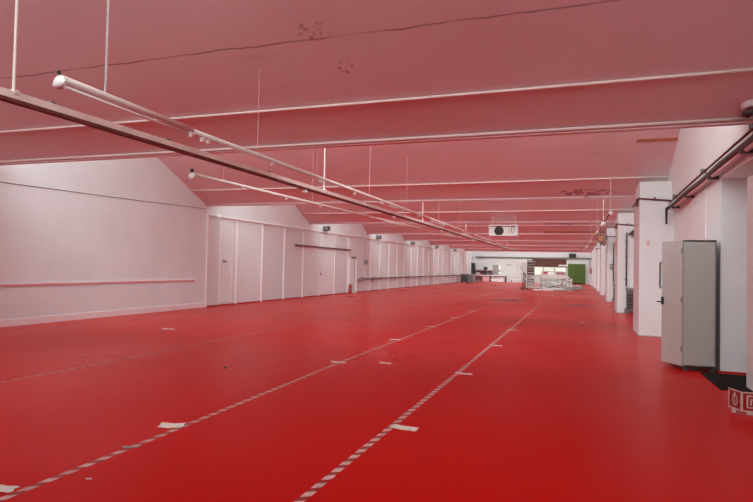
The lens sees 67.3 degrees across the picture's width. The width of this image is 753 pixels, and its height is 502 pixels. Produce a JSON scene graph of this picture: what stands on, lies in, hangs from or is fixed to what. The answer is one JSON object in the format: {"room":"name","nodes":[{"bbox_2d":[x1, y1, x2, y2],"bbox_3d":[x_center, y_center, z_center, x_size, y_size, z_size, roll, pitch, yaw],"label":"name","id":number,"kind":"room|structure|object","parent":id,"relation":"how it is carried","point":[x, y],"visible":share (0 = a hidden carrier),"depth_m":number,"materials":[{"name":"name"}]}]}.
{"room":"factory floor","nodes":[
{"label":"factory floor","id":0,"kind":"room"},
{"bbox_2d":[0,157,473,319],"bbox_3d":[-1.026,-1.224,32.583,0.210,7.180,75.800,1,-2,20],"label":"wall","id":1,"kind":"structure","parent":0,"point":[47,235],"depth_m":16.40,"materials":[{"name":"white paint"}]},
{"bbox_2d":[0,280,194,286],"bbox_3d":[-9.824,0.589,7.640,0.080,0.045,23.050,1,-2,20],"label":"trim ledge","id":2,"kind":"object","parent":1,"relation":"attached to","point":[6,285],"visible":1,"depth_m":14.50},
{"bbox_2d":[0,279,194,284],"bbox_3d":[-9.822,0.554,7.640,0.084,0.025,23.050,1,-2,20],"label":"ledge cap","id":3,"kind":"object","parent":2,"relation":"on","point":[179,279],"visible":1,"depth_m":14.45,"materials":[{"name":"white paint"}]},
{"bbox_2d":[0,303,204,326],"bbox_3d":[-9.778,1.424,7.886,0.120,0.160,23.600,1,-2,20],"label":"baseboard","id":4,"kind":"structure","parent":1,"relation":"attached to","point":[67,317],"depth_m":14.56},
{"bbox_2d":[1,182,204,208],"bbox_3d":[-7.734,-1.488,13.394,0.016,0.264,11.950,1,-2,20],"label":"cable","id":5,"kind":"object","parent":1,"relation":"attached to","point":[1,182],"visible":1,"depth_m":14.76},
{"bbox_2d":[205,214,208,306],"bbox_3d":[-5.741,0.327,19.105,0.080,3.140,0.070,1,-2,20],"label":"trim","id":6,"kind":"structure","parent":1,"relation":"attached to","point":[207,243],"depth_m":19.08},
{"bbox_2d":[218,219,233,304],"bbox_3d":[-5.338,0.395,20.148,0.080,2.980,0.760,1,-2,20],"label":"door","id":7,"kind":"structure","parent":1,"relation":"in","point":[227,227],"depth_m":20.14,"materials":[{"name":"white paint"}]},
{"bbox_2d":[235,221,238,303],"bbox_3d":[-5.147,0.426,20.775,0.080,3.060,0.070,1,-2,20],"label":"trim","id":8,"kind":"structure","parent":1,"relation":"attached to","point":[237,221],"depth_m":20.75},
{"bbox_2d":[260,225,263,301],"bbox_3d":[-4.553,0.484,22.447,0.080,3.060,0.070,1,-2,20],"label":"trim","id":9,"kind":"structure","parent":1,"relation":"attached to","point":[262,225],"depth_m":22.42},
{"bbox_2d":[282,228,285,299],"bbox_3d":[-3.959,0.543,24.118,0.080,3.060,0.070,1,-2,20],"label":"trim","id":10,"kind":"structure","parent":1,"relation":"attached to","point":[284,228],"depth_m":24.09,"materials":[{"name":"white metal"}]},
{"bbox_2d":[302,231,304,297],"bbox_3d":[-3.365,0.601,25.790,0.080,3.060,0.070,1,-2,20],"label":"trim","id":11,"kind":"structure","parent":1,"relation":"attached to","point":[303,231],"depth_m":25.76,"materials":[{"name":"white metal"}]},
{"bbox_2d":[319,233,320,295],"bbox_3d":[-2.770,0.660,27.461,0.080,3.060,0.070,1,-2,20],"label":"trim","id":12,"kind":"structure","parent":1,"relation":"attached to","point":[320,233],"depth_m":27.43,"materials":[{"name":"white metal"}]},
{"bbox_2d":[295,244,350,250],"bbox_3d":[-2.510,-0.159,28.029,0.110,0.070,6.500,1,-2,20],"label":"wall bar","id":13,"kind":"object","parent":1,"relation":"attached to","point":[295,244],"visible":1,"depth_m":27.33,"materials":[{"name":"grey metal"}]},
{"bbox_2d":[318,235,333,294],"bbox_3d":[-2.477,0.692,28.211,0.070,2.950,1.680,1,-2,20],"label":"door","id":14,"kind":"structure","parent":1,"relation":"in","point":[327,255],"depth_m":28.22,"materials":[{"name":"white paint"}]},
{"bbox_2d":[323,226,329,230],"bbox_3d":[-2.456,-1.108,27.873,0.295,0.230,0.340,1,-2,20],"label":"ventilator","id":15,"kind":"object","parent":1,"relation":"attached to","point":[325,228],"visible":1,"depth_m":27.72,"materials":[{"name":"grey metal"}]},
{"bbox_2d":[207,282,457,306],"bbox_3d":[2.887,2.727,43.531,0.110,0.050,51.900,1,-2,20],"label":"baseboard","id":16,"kind":"structure","parent":1,"relation":"attached to","point":[453,282],"depth_m":25.30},
{"bbox_2d":[333,235,335,294],"bbox_3d":[-2.176,0.719,29.133,0.080,3.060,0.070,1,-2,20],"label":"trim","id":17,"kind":"structure","parent":1,"relation":"attached to","point":[335,235],"depth_m":29.09,"materials":[{"name":"white metal"}]},
{"bbox_2d":[208,214,470,253],"bbox_3d":[2.713,-0.442,42.615,0.163,0.228,49.950,1,-2,20],"label":"pipe","id":18,"kind":"object","parent":1,"relation":"attached to","point":[210,215],"visible":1,"depth_m":25.83,"materials":[{"name":"beige metal"}]},
{"bbox_2d":[347,237,348,292],"bbox_3d":[-1.582,0.777,30.804,0.080,3.060,0.070,1,-2,20],"label":"trim","id":19,"kind":"structure","parent":1,"relation":"attached to","point":[348,237],"depth_m":30.77,"materials":[{"name":"white metal"}]},
{"bbox_2d":[348,255,356,292],"bbox_3d":[-1.300,1.282,31.478,0.110,2.100,1.100,1,-2,20],"label":"door","id":20,"kind":"structure","parent":1,"relation":"in","point":[352,258],"depth_m":31.57,"materials":[{"name":"white paint"}]},
{"bbox_2d":[364,259,367,276],"bbox_3d":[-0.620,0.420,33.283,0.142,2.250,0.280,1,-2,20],"label":"control box","id":21,"kind":"object","parent":1,"relation":"attached to","point":[365,260],"visible":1,"depth_m":33.24,"materials":[{"name":"grey metal"}]},
{"bbox_2d":[369,240,370,289],"bbox_3d":[-0.393,0.894,34.147,0.080,3.060,0.070,1,-2,20],"label":"trim","id":22,"kind":"structure","parent":1,"relation":"attached to","point":[370,240],"depth_m":34.12,"materials":[{"name":"white metal"}]},
{"bbox_2d":[379,242,380,289],"bbox_3d":[0.201,0.953,35.819,0.080,3.060,0.070,1,-2,20],"label":"trim","id":23,"kind":"structure","parent":1,"relation":"attached to","point":[380,242],"depth_m":35.78,"materials":[{"name":"white metal"}]},
{"bbox_2d":[388,243,389,288],"bbox_3d":[0.795,1.011,37.490,0.080,3.060,0.070,1,-2,20],"label":"trim","id":24,"kind":"structure","parent":1,"relation":"attached to","point":[389,243],"depth_m":37.45,"materials":[{"name":"white metal"}]},
{"bbox_2d":[396,244,397,288],"bbox_3d":[1.389,1.070,39.162,0.080,3.060,0.070,1,-2,20],"label":"trim","id":25,"kind":"structure","parent":1,"relation":"attached to","point":[397,244],"depth_m":39.12,"materials":[{"name":"white metal"}]},
{"bbox_2d":[403,245,404,286],"bbox_3d":[1.984,1.128,40.834,0.080,3.060,0.070,1,-2,20],"label":"trim","id":26,"kind":"structure","parent":1,"relation":"attached to","point":[404,245],"depth_m":40.82,"materials":[{"name":"white metal"}]},
{"bbox_2d":[357,275,460,280],"bbox_3d":[4.240,2.101,46.803,0.270,0.220,31.471,1,-2,20],"label":"pipe","id":27,"kind":"object","parent":1,"relation":"attached to","point":[359,278],"visible":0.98,"depth_m":38.33,"materials":[{"name":"grey metal"}]},
{"bbox_2d":[205,196,634,204],"bbox_3d":[0.768,-1.473,16.647,13.850,0.053,0.044,1,-2,20],"label":"trim","id":28,"kind":"structure","parent":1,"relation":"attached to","point":[589,196],"depth_m":16.11,"materials":[{"name":"paint"}]},
{"bbox_2d":[471,263,475,273],"bbox_3d":[11.472,2.092,66.942,0.330,1.330,0.900,1,-2,20],"label":"panel","id":29,"kind":"object","parent":1,"relation":"attached to","point":[472,264],"visible":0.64,"depth_m":66.55,"materials":[{"name":"plastic"}]},
{"bbox_2d":[420,240,528,240],"bbox_3d":[8.552,-0.707,38.542,13.850,0.053,0.044,1,-2,20],"label":"trim","id":30,"kind":"structure","parent":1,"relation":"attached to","point":[420,240],"depth_m":39.32,"materials":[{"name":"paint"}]},
{"bbox_2d":[367,233,605,233],"bbox_3d":[5.957,-0.962,31.243,13.850,0.053,0.044,1,-2,20],"label":"trim","id":31,"kind":"structure","parent":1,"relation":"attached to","point":[367,233],"depth_m":31.29,"materials":[{"name":"paint"}]},
{"bbox_2d":[431,244,553,245],"bbox_3d":[11.146,-0.451,45.840,13.850,0.053,0.044,1,-2,20],"label":"trim","id":32,"kind":"structure","parent":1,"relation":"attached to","point":[431,244],"depth_m":45.58,"materials":[{"name":"paint"}]},
{"bbox_2d":[503,251,538,251],"bbox_3d":[16.335,0.060,60.437,13.850,0.053,0.044,1,-2,20],"label":"trim","id":33,"kind":"structure","parent":1,"relation":"attached to","point":[503,251],"depth_m":60.71,"materials":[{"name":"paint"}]},
{"bbox_2d":[459,248,593,249],"bbox_3d":[13.741,-0.195,53.138,13.850,0.053,0.044,1,-2,20],"label":"trim","id":34,"kind":"structure","parent":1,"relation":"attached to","point":[459,248],"depth_m":53.89,"materials":[{"name":"paint"}]},
{"bbox_2d":[0,281,752,501],"bbox_3d":[5.884,2.545,29.888,15.300,0.200,76.200,1,-2,20],"label":"floor","id":35,"kind":"structure","parent":0,"point":[567,409],"depth_m":6.08,"materials":[{"name":"red paint"}]},
{"bbox_2d":[0,485,18,492],"bbox_3d":[-2.426,1.545,3.675,0.184,0.003,0.112,1,-2,8],"label":"floor marker","id":36,"kind":"object","parent":35,"relation":"on","point":[3,488],"visible":1,"depth_m":3.68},
{"bbox_2d":[4,317,249,351],"bbox_3d":[-5.312,1.681,10.856,0.185,0.001,11.000,1,-2,20],"label":"tape","id":37,"kind":"object","parent":35,"relation":"on","point":[249,317],"visible":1,"depth_m":11.03,"materials":[{"name":"white plastic"}]},
{"bbox_2d":[157,422,185,427],"bbox_3d":[-1.871,1.594,5.176,0.244,0.011,0.162,1,-2,0],"label":"floor marker","id":38,"kind":"object","parent":35,"relation":"on","point":[163,424],"visible":1,"depth_m":5.17,"materials":[{"name":"paint"}]},
{"bbox_2d":[0,309,371,382],"bbox_3d":[-3.260,1.720,10.656,0.305,0.001,20.000,1,-2,20],"label":"tape","id":39,"kind":"object","parent":35,"relation":"on","point":[370,309],"visible":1,"depth_m":9.11,"materials":[{"name":"plastic"}]},
{"bbox_2d":[0,301,498,501],"bbox_3d":[1.122,1.888,13.340,0.172,0.001,28.000,1,-2,20],"label":"tape","id":40,"kind":"object","parent":35,"relation":"on","point":[30,487],"visible":0.88,"depth_m":4.91,"materials":[{"name":"white plastic"}]},
{"bbox_2d":[122,446,137,447],"bbox_3d":[-1.985,1.579,4.558,0.144,0.003,0.052,1,-2,-9],"label":"floor marker","id":41,"kind":"object","parent":40,"relation":"on","point":[122,446],"visible":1,"depth_m":4.55,"materials":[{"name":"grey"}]},
{"bbox_2d":[390,424,418,431],"bbox_3d":[0.262,1.646,5.265,0.274,0.005,0.132,0,-2,26],"label":"floor marker","id":42,"kind":"object","parent":35,"relation":"on","point":[401,427],"visible":1,"depth_m":5.26,"materials":[{"name":"paint"}]},
{"bbox_2d":[294,302,541,501],"bbox_3d":[2.891,1.916,12.975,0.172,0.001,28.500,1,-2,20],"label":"tape","id":43,"kind":"object","parent":35,"relation":"on","point":[333,473],"visible":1,"depth_m":4.96,"materials":[{"name":"white plastic"}]},
{"bbox_2d":[461,274,467,282],"bbox_3d":[9.120,2.836,58.673,0.680,0.930,0.860,1,-2,20],"label":"base cabinet","id":44,"kind":"object","parent":35,"relation":"on","point":[464,277],"visible":0.93,"depth_m":58.29,"materials":[{"name":"grey metal"}]},
{"bbox_2d":[468,274,474,282],"bbox_3d":[9.846,2.850,58.627,0.640,0.930,0.860,1,-2,20],"label":"base cabinet","id":45,"kind":"object","parent":35,"relation":"on","point":[471,277],"visible":0.98,"depth_m":58.24,"materials":[{"name":"grey metal"}]},
{"bbox_2d":[480,275,506,281],"bbox_3d":[13.247,3.212,66.404,3.900,0.780,0.850,1,-2,20],"label":"work table","id":46,"kind":"object","parent":35,"relation":"on","point":[484,278],"visible":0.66,"depth_m":66.08,"materials":[{"name":"white plastic"}]},
{"bbox_2d":[475,270,492,274],"bbox_3d":[12.725,2.555,66.958,1.970,0.540,0.480,1,-2,20],"label":"shelf unit","id":47,"kind":"object","parent":46,"relation":"on","point":[480,271],"visible":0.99,"depth_m":66.93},
{"bbox_2d":[491,278,504,281],"bbox_3d":[14.151,3.390,66.013,1.510,0.440,0.610,1,-2,20],"label":"storage chest","id":48,"kind":"object","parent":35,"relation":"on","point":[492,279],"visible":0.98,"depth_m":65.74,"materials":[{"name":"white plastic"}]},
{"bbox_2d":[521,273,525,289],"bbox_3d":[11.075,2.274,42.587,0.300,1.255,0.575,1,-2,20],"label":"hand truck","id":49,"kind":"object","parent":35,"relation":"on","point":[523,273],"visible":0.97,"depth_m":42.57,"materials":[{"name":"black metal"}]},
{"bbox_2d":[527,260,534,288],"bbox_3d":[12.197,1.845,44.696,0.570,2.280,0.070,1,-2,20],"label":"ladder frame","id":50,"kind":"object","parent":35,"relation":"on","point":[530,263],"visible":0.73,"depth_m":44.71,"materials":[{"name":"metal"}]},
{"bbox_2d":[524,274,540,289],"bbox_3d":[11.683,2.279,42.468,1.186,1.266,0.769,1,-2,20],"label":"trolley","id":51,"kind":"object","parent":35,"relation":"on","point":[528,276],"visible":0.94,"depth_m":42.20,"materials":[{"name":"grey metal"}]},
{"bbox_2d":[542,287,563,289],"bbox_3d":[13.015,2.808,41.732,1.560,0.190,0.240,1,-2,20],"label":"beam","id":52,"kind":"structure","parent":35,"relation":"on","point":[542,287],"depth_m":41.63,"materials":[{"name":"grey metal"}]},
{"bbox_2d":[568,264,584,283],"bbox_3d":[22.551,2.600,63.745,1.840,2.260,0.630,1,-2,20],"label":"tall cabinet","id":53,"kind":"object","parent":35,"relation":"on","point":[576,272],"visible":0.88,"depth_m":63.46,"materials":[{"name":"paint"}]},
{"bbox_2d":[591,250,593,285],"bbox_3d":[22.378,1.740,57.683,0.780,3.640,1.420,1,-2,20],"label":"pillar","id":54,"kind":"structure","parent":35,"relation":"on","point":[592,276],"depth_m":57.12,"materials":[{"name":"white paint"}]},
{"bbox_2d":[593,247,596,287],"bbox_3d":[19.784,1.485,50.384,0.780,3.640,1.420,1,-2,20],"label":"pillar","id":55,"kind":"structure","parent":35,"relation":"on","point":[594,277],"depth_m":49.83,"materials":[{"name":"white paint"}]},
{"bbox_2d":[596,243,599,290],"bbox_3d":[17.189,1.229,43.086,0.780,3.640,1.420,1,-2,20],"label":"pillar","id":56,"kind":"structure","parent":35,"relation":"on","point":[598,244],"depth_m":42.53,"materials":[{"name":"white paint"}]},
{"bbox_2d":[600,237,605,294],"bbox_3d":[14.594,0.974,35.788,0.780,3.640,1.420,1,-2,20],"label":"pillar","id":57,"kind":"structure","parent":35,"relation":"on","point":[602,248],"depth_m":35.21,"materials":[{"name":"white paint"}]},
{"bbox_2d":[605,228,614,301],"bbox_3d":[12.000,0.718,28.489,0.780,3.640,1.420,1,-2,20],"label":"pillar","id":58,"kind":"structure","parent":35,"relation":"on","point":[609,282],"depth_m":27.91,"materials":[{"name":"white paint"}]},
{"bbox_2d":[612,243,614,281],"bbox_3d":[11.669,0.552,27.824,0.089,1.962,0.075,1,-2,20],"label":"standpipe","id":59,"kind":"object","parent":58,"relation":"attached to","point":[613,243],"visible":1,"depth_m":27.80,"materials":[{"name":"grey metal"}]},
{"bbox_2d":[612,283,614,301],"bbox_3d":[11.734,2.030,27.671,0.378,0.962,0.212,1,-2,20],"label":"heater","id":60,"kind":"object","parent":35,"relation":"on","point":[613,299],"visible":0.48,"depth_m":27.63,"materials":[{"name":"grey metal"}]},
{"bbox_2d":[615,213,633,312],"bbox_3d":[9.405,0.463,21.191,0.780,3.640,1.420,1,-2,20],"label":"pillar","id":61,"kind":"structure","parent":35,"relation":"on","point":[621,218],"depth_m":20.59,"materials":[{"name":"white paint"}]},
{"bbox_2d":[614,223,633,228],"bbox_3d":[9.339,-0.894,21.225,0.722,0.190,1.450,1,-2,20],"label":"pipe","id":62,"kind":"object","parent":61,"relation":"attached to","point":[615,227],"visible":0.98,"depth_m":20.61,"materials":[{"name":"grey metal"}]},
{"bbox_2d":[625,232,627,285],"bbox_3d":[9.074,0.296,20.526,0.089,1.962,0.075,1,-2,20],"label":"standpipe","id":63,"kind":"object","parent":61,"relation":"attached to","point":[626,240],"visible":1,"depth_m":20.50,"materials":[{"name":"grey metal"}]},
{"bbox_2d":[624,287,632,312],"bbox_3d":[9.140,1.774,20.373,0.378,0.962,0.212,1,-2,20],"label":"heater","id":64,"kind":"object","parent":35,"relation":"on","point":[629,291],"visible":0.65,"depth_m":20.29,"materials":[{"name":"grey metal"}]},
{"bbox_2d":[633,181,673,335],"bbox_3d":[6.811,0.207,13.893,0.780,3.640,1.420,1,-2,20],"label":"pillar","id":65,"kind":"structure","parent":35,"relation":"on","point":[649,216],"depth_m":13.28,"materials":[{"name":"white paint"}]},
{"bbox_2d":[632,197,670,206],"bbox_3d":[6.744,-1.149,13.927,0.722,0.190,1.450,1,-2,20],"label":"pipe","id":66,"kind":"object","parent":65,"relation":"attached to","point":[636,203],"visible":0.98,"depth_m":13.30,"materials":[{"name":"grey metal"}]},
{"bbox_2d":[657,240,716,372],"bbox_3d":[4.939,0.852,9.136,0.762,2.010,1.029,1,-2,20],"label":"tall cabinet","id":67,"kind":"object","parent":35,"relation":"on","point":[689,267],"visible":1,"depth_m":8.65,"materials":[{"name":"grey metal"}]},
{"bbox_2d":[700,372,752,391],"bbox_3d":[5.130,1.818,7.765,0.980,0.012,1.300,1,-2,20],"label":"floor mat","id":68,"kind":"object","parent":35,"relation":"on","point":[722,381],"visible":0.96,"depth_m":7.86,"materials":[{"name":"black rubber"}]},
{"bbox_2d":[728,387,752,415],"bbox_3d":[3.957,1.630,6.089,0.131,0.245,0.351,2,-2,-36],"label":"fire sign","id":69,"kind":"object","parent":35,"relation":"on","point":[738,400],"visible":1,"depth_m":6.05,"materials":[{"name":"red plastic"}]},
{"bbox_2d":[0,0,752,251],"bbox_3d":[6.108,-2.885,31.305,14.450,3.820,61.980,1,-2,20],"label":"ceiling","id":70,"kind":"structure","parent":0,"point":[167,58],"depth_m":7.85,"materials":[{"name":"paint"}]},
{"bbox_2d":[52,0,194,136],"bbox_3d":[-2.336,-2.615,5.560,0.120,2.618,1.867,1,-2,17],"label":"fluorescent light","id":71,"kind":"object","parent":70,"relation":"hanging from","point":[60,81],"visible":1,"depth_m":5.18,"materials":[{"name":"white plastic"}]},
{"bbox_2d":[0,0,513,250],"bbox_3d":[3.398,-2.286,24.092,0.105,3.372,44.501,1,-2,20],"label":"rail","id":72,"kind":"object","parent":70,"relation":"hanging from","point":[13,96],"visible":0.93,"depth_m":7.01,"materials":[{"name":"beige metal"}]},
{"bbox_2d":[188,153,471,240],"bbox_3d":[0.993,-2.833,19.869,0.130,3.976,22.120,1,-2,22],"label":"track","id":73,"kind":"object","parent":70,"relation":"hanging from","point":[192,175],"visible":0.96,"depth_m":12.78,"materials":[{"name":"beige metal"}]},
{"bbox_2d":[193,70,519,250],"bbox_3d":[4.813,-2.625,26.170,0.060,4.074,41.661,1,-2,19],"label":"track","id":74,"kind":"object","parent":70,"relation":"hanging from","point":[204,138],"visible":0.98,"depth_m":9.08,"materials":[{"name":"beige metal"}]},
{"bbox_2d":[0,116,752,162],"bbox_3d":[-1.827,-1.729,9.348,13.850,0.053,0.044,1,-2,20],"label":"trim","id":75,"kind":"structure","parent":70,"relation":"attached to","point":[750,117],"depth_m":8.36,"materials":[{"name":"white metal"}]},
{"bbox_2d":[0,120,752,165],"bbox_3d":[-1.696,-1.961,9.411,14.450,0.560,0.120,1,-2,20],"label":"beam","id":76,"kind":"structure","parent":70,"relation":"attached to","point":[739,122],"depth_m":8.38,"materials":[{"name":"paint"}]},
{"bbox_2d":[0,68,752,132],"bbox_3d":[-2.072,-2.120,8.648,13.850,0.058,0.040,1,-2,20],"label":"trim strip","id":77,"kind":"object","parent":70,"relation":"attached to","point":[744,69],"visible":0.92,"depth_m":7.59,"materials":[{"name":"white metal"}]},
{"bbox_2d":[206,197,634,206],"bbox_3d":[0.899,-1.706,16.709,14.450,0.560,0.120,1,-2,20],"label":"beam","id":78,"kind":"structure","parent":70,"relation":"attached to","point":[621,197],"depth_m":16.14,"materials":[{"name":"metal"}]},
{"bbox_2d":[402,234,455,234],"bbox_3d":[8.307,-1.098,37.841,13.850,0.058,0.040,1,-2,20],"label":"trim strip","id":79,"kind":"object","parent":70,"relation":"attached to","point":[402,234],"visible":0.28,"depth_m":39.57,"materials":[{"name":"white metal"}]},
{"bbox_2d":[190,176,668,190],"bbox_3d":[0.523,-1.865,15.946,13.850,0.058,0.040,1,-2,20],"label":"trim strip","id":80,"kind":"object","parent":70,"relation":"attached to","point":[644,176],"visible":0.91,"depth_m":15.25,"materials":[{"name":"white metal"}]},
{"bbox_2d":[309,222,615,223],"bbox_3d":[3.494,-1.450,24.008,14.450,0.560,0.120,1,-2,20],"label":"beam","id":81,"kind":"structure","parent":70,"relation":"attached to","point":[517,222],"depth_m":24.13,"materials":[{"name":"metal"}]},
{"bbox_2d":[318,221,615,222],"bbox_3d":[3.362,-1.218,23.945,13.850,0.053,0.044,1,-2,20],"label":"trim","id":82,"kind":"structure","parent":70,"relation":"attached to","point":[506,221],"depth_m":23.52,"materials":[{"name":"paint"}]},
{"bbox_2d":[301,209,633,213],"bbox_3d":[3.118,-1.609,23.244,13.850,0.058,0.040,1,-2,20],"label":"trim strip","id":83,"kind":"object","parent":70,"relation":"attached to","point":[596,209],"visible":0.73,"depth_m":22.71,"materials":[{"name":"white metal"}]},
{"bbox_2d":[362,225,614,226],"bbox_3d":[5.712,-1.354,30.542,13.850,0.058,0.040,1,-2,20],"label":"trim strip","id":84,"kind":"object","parent":70,"relation":"attached to","point":[531,225],"visible":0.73,"depth_m":30.73,"materials":[{"name":"white metal"}]},
{"bbox_2d":[405,240,597,241],"bbox_3d":[8.683,-0.939,38.604,14.450,0.560,0.120,1,-2,20],"label":"beam","id":85,"kind":"structure","parent":70,"relation":"attached to","point":[405,240],"depth_m":37.49,"materials":[{"name":"paint"}]},
{"bbox_2d":[450,248,554,249],"bbox_3d":[13.872,-0.427,53.201,14.450,0.560,0.120,1,-2,20],"label":"beam","id":86,"kind":"structure","parent":70,"relation":"attached to","point":[450,248],"depth_m":52.72,"materials":[{"name":"paint"}]},
{"bbox_2d":[489,216,518,236],"bbox_3d":[5.157,-1.003,22.896,1.120,0.838,0.430,1,-2,20],"label":"heater","id":87,"kind":"object","parent":70,"relation":"hanging from","point":[494,230],"visible":1,"depth_m":22.73,"materials":[{"name":"white metal"}]},
{"bbox_2d":[494,226,503,234],"bbox_3d":[4.932,-0.812,22.778,0.370,0.370,0.070,1,-2,20],"label":"fan grille","id":88,"kind":"object","parent":87,"relation":"attached to","point":[498,230],"depth_m":22.76,"materials":[{"name":"black plastic"}]},
{"bbox_2d":[446,245,596,246],"bbox_3d":[11.277,-0.683,45.902,14.450,0.560,0.120,1,-2,20],"label":"beam","id":89,"kind":"structure","parent":70,"relation":"attached to","point":[446,245],"depth_m":46.86,"materials":[{"name":"paint"}]},
{"bbox_2d":[467,234,605,234],"bbox_3d":[6.088,-1.194,31.306,14.450,0.560,0.120,1,-2,20],"label":"beam","id":90,"kind":"structure","parent":70,"relation":"attached to","point":[467,234],"depth_m":30.12,"materials":[{"name":"paint"}]},
{"bbox_2d":[485,251,591,252],"bbox_3d":[16.466,-0.172,60.499,14.450,0.560,0.120,1,-2,20],"label":"beam","id":91,"kind":"structure","parent":70,"relation":"attached to","point":[485,251],"depth_m":59.05,"materials":[{"name":"paint"}]},
{"bbox_2d":[544,231,603,232],"bbox_3d":[10.305,-0.983,29.589,2.950,0.089,0.164,1,-2,20],"label":"wooden strip","id":92,"kind":"object","parent":70,"relation":"attached to","point":[544,231],"visible":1,"depth_m":29.58,"materials":[{"name":"brown wood"}]},
{"bbox_2d":[583,177,612,251],"bbox_3d":[10.793,-1.949,28.550,0.119,3.163,31.132,1,-2,19],"label":"track","id":93,"kind":"object","parent":70,"relation":"hanging from","point":[610,212],"visible":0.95,"depth_m":16.82,"materials":[{"name":"beige metal"}]},
{"bbox_2d":[596,223,605,245],"bbox_3d":[11.016,-0.942,27.697,0.440,1.412,0.620,1,-2,20],"label":"heater","id":94,"kind":"object","parent":70,"relation":"hanging from","point":[600,237],"visible":0.9,"depth_m":27.41,"materials":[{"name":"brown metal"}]},
{"bbox_2d":[596,234,605,245],"bbox_3d":[11.010,-0.516,27.695,0.440,0.560,0.600,1,-2,20],"label":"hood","id":95,"kind":"object","parent":94,"relation":"attached to","point":[600,237],"depth_m":27.41,"materials":[{"name":"orange metal"}]},
{"bbox_2d":[636,137,677,142],"bbox_3d":[6.252,-2.472,12.575,0.850,0.064,0.108,1,-2,20],"label":"wooden strip","id":96,"kind":"object","parent":70,"relation":"attached to","point":[672,138],"visible":0.79,"depth_m":12.57,"materials":[{"name":"brown wood"}]},
{"bbox_2d":[473,251,591,283],"bbox_3d":[18.555,1.344,65.672,14.950,4.702,0.200,1,-2,20],"label":"wall","id":97,"kind":"structure","parent":0,"point":[512,272],"depth_m":66.28,"materials":[{"name":"paint"}]},
{"bbox_2d":[493,265,500,274],"bbox_3d":[14.268,2.210,67.032,0.920,1.140,0.090,1,-2,20],"label":"window","id":98,"kind":"structure","parent":97,"relation":"in","point":[496,268],"depth_m":66.97,"materials":[{"name":"white glass"}]},
{"bbox_2d":[493,265,497,273],"bbox_3d":[14.143,2.203,67.040,0.540,1.030,0.020,1,-2,20],"label":"blind","id":99,"kind":"object","parent":98,"relation":"attached to","point":[495,267],"depth_m":67.04,"materials":[{"name":"grey metal"}]},
{"bbox_2d":[476,256,591,258],"bbox_3d":[18.061,0.783,65.606,13.050,0.260,0.290,1,-2,20],"label":"pipe","id":100,"kind":"object","parent":97,"relation":"attached to","point":[476,256],"visible":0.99,"depth_m":65.41,"materials":[{"name":"grey metal"}]},
{"bbox_2d":[532,259,565,267],"bbox_3d":[19.844,1.416,65.046,3.800,0.940,0.110,1,-2,20],"label":"roller shutter","id":101,"kind":"object","parent":97,"relation":"attached to","point":[554,263],"visible":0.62,"depth_m":64.96,"materials":[{"name":"metal"}]},
{"bbox_2d":[535,267,565,274],"bbox_3d":[20.264,1.848,66.241,3.900,2.600,0.050,1,-2,20],"label":"window","id":102,"kind":"structure","parent":97,"relation":"in","point":[538,270],"depth_m":66.24,"materials":[{"name":"beige glass"}]},
{"bbox_2d":[674,200,690,240],"bbox_3d":[6.898,0.499,11.866,0.850,2.950,2.400,1,-2,20],"label":"wall","id":103,"kind":"structure","parent":0,"point":[682,216],"depth_m":11.97,"materials":[{"name":"white paint"}]},
{"bbox_2d":[668,123,752,372],"bbox_3d":[12.544,-1.061,27.753,0.900,7.180,75.801,1,-2,20],"label":"wall","id":104,"kind":"structure","parent":0,"point":[726,199],"depth_m":8.58,"materials":[{"name":"white paint"}]},
{"bbox_2d":[705,188,705,237],"bbox_3d":[5.607,-0.641,9.620,0.022,0.850,0.030,1,-2,20],"label":"trim","id":105,"kind":"structure","parent":104,"relation":"attached to","point":[705,188],"depth_m":9.61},
{"bbox_2d":[665,134,752,223],"bbox_3d":[4.666,-1.161,7.163,0.192,0.676,12.540,1,-2,20],"label":"pipe","id":106,"kind":"object","parent":104,"relation":"attached to","point":[746,147],"visible":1,"depth_m":8.55,"materials":[{"name":"metal"}]},
{"bbox_2d":[669,124,752,203],"bbox_3d":[4.208,-1.503,5.778,0.100,0.298,15.601,1,-2,20],"label":"conduit","id":107,"kind":"object","parent":104,"relation":"attached to","point":[702,171],"visible":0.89,"depth_m":8.65,"materials":[{"name":"grey metal"}]},
{"bbox_2d":[740,100,752,117],"bbox_3d":[4.610,-1.919,6.998,0.284,0.598,0.444,0,-2,44],"label":"drain pipe","id":108,"kind":"object","parent":104,"relation":"attached to","point":[747,106],"visible":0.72,"depth_m":6.86,"materials":[{"name":"white plastic"}]},
{"bbox_2d":[746,175,752,390],"bbox_3d":[2.494,0.147,-0.265,0.620,2.800,16.380,1,-2,20],"label":"wall","id":109,"kind":"structure","parent":0,"point":[749,381],"depth_m":7.41,"materials":[{"name":"white paint"}]},
{"bbox_3d":[13.238,2.363,43.208,1.320,0.120,0.460,1,-2,21],"label":"beam","id":110,"kind":"structure","parent":0,"visible":0},
{"bbox_3d":[13.250,2.243,43.208,1.300,0.120,0.460,1,-2,19],"label":"beam","id":111,"kind":"structure","parent":110,"relation":"on","visible":0},
{"bbox_3d":[13.253,2.128,43.211,1.340,0.110,0.460,1,-2,20],"label":"beam","id":112,"kind":"structure","parent":111,"relation":"on","visible":0},
{"bbox_2d":[532,277,569,278],"bbox_3d":[13.250,2.000,43.111,2.860,0.130,0.340,1,-2,18],"label":"beam","id":113,"kind":"structure","parent":112,"relation":"on","point":[532,277],"depth_m":42.84,"materials":[{"name":"white metal"}]},
{"bbox_3d":[3.063,0.094,0.108,0.200,2.950,17.460,1,-2,20],"label":"wall","id":114,"kind":"structure","parent":0,"visible":0},
{"bbox_2d":[719,371,746,374],"bbox_3d":[5.523,1.833,8.435,0.710,0.035,0.015,1,-2,20],"label":"baseboard","id":115,"kind":"structure","parent":114,"relation":"attached to","point":[724,372],"depth_m":8.49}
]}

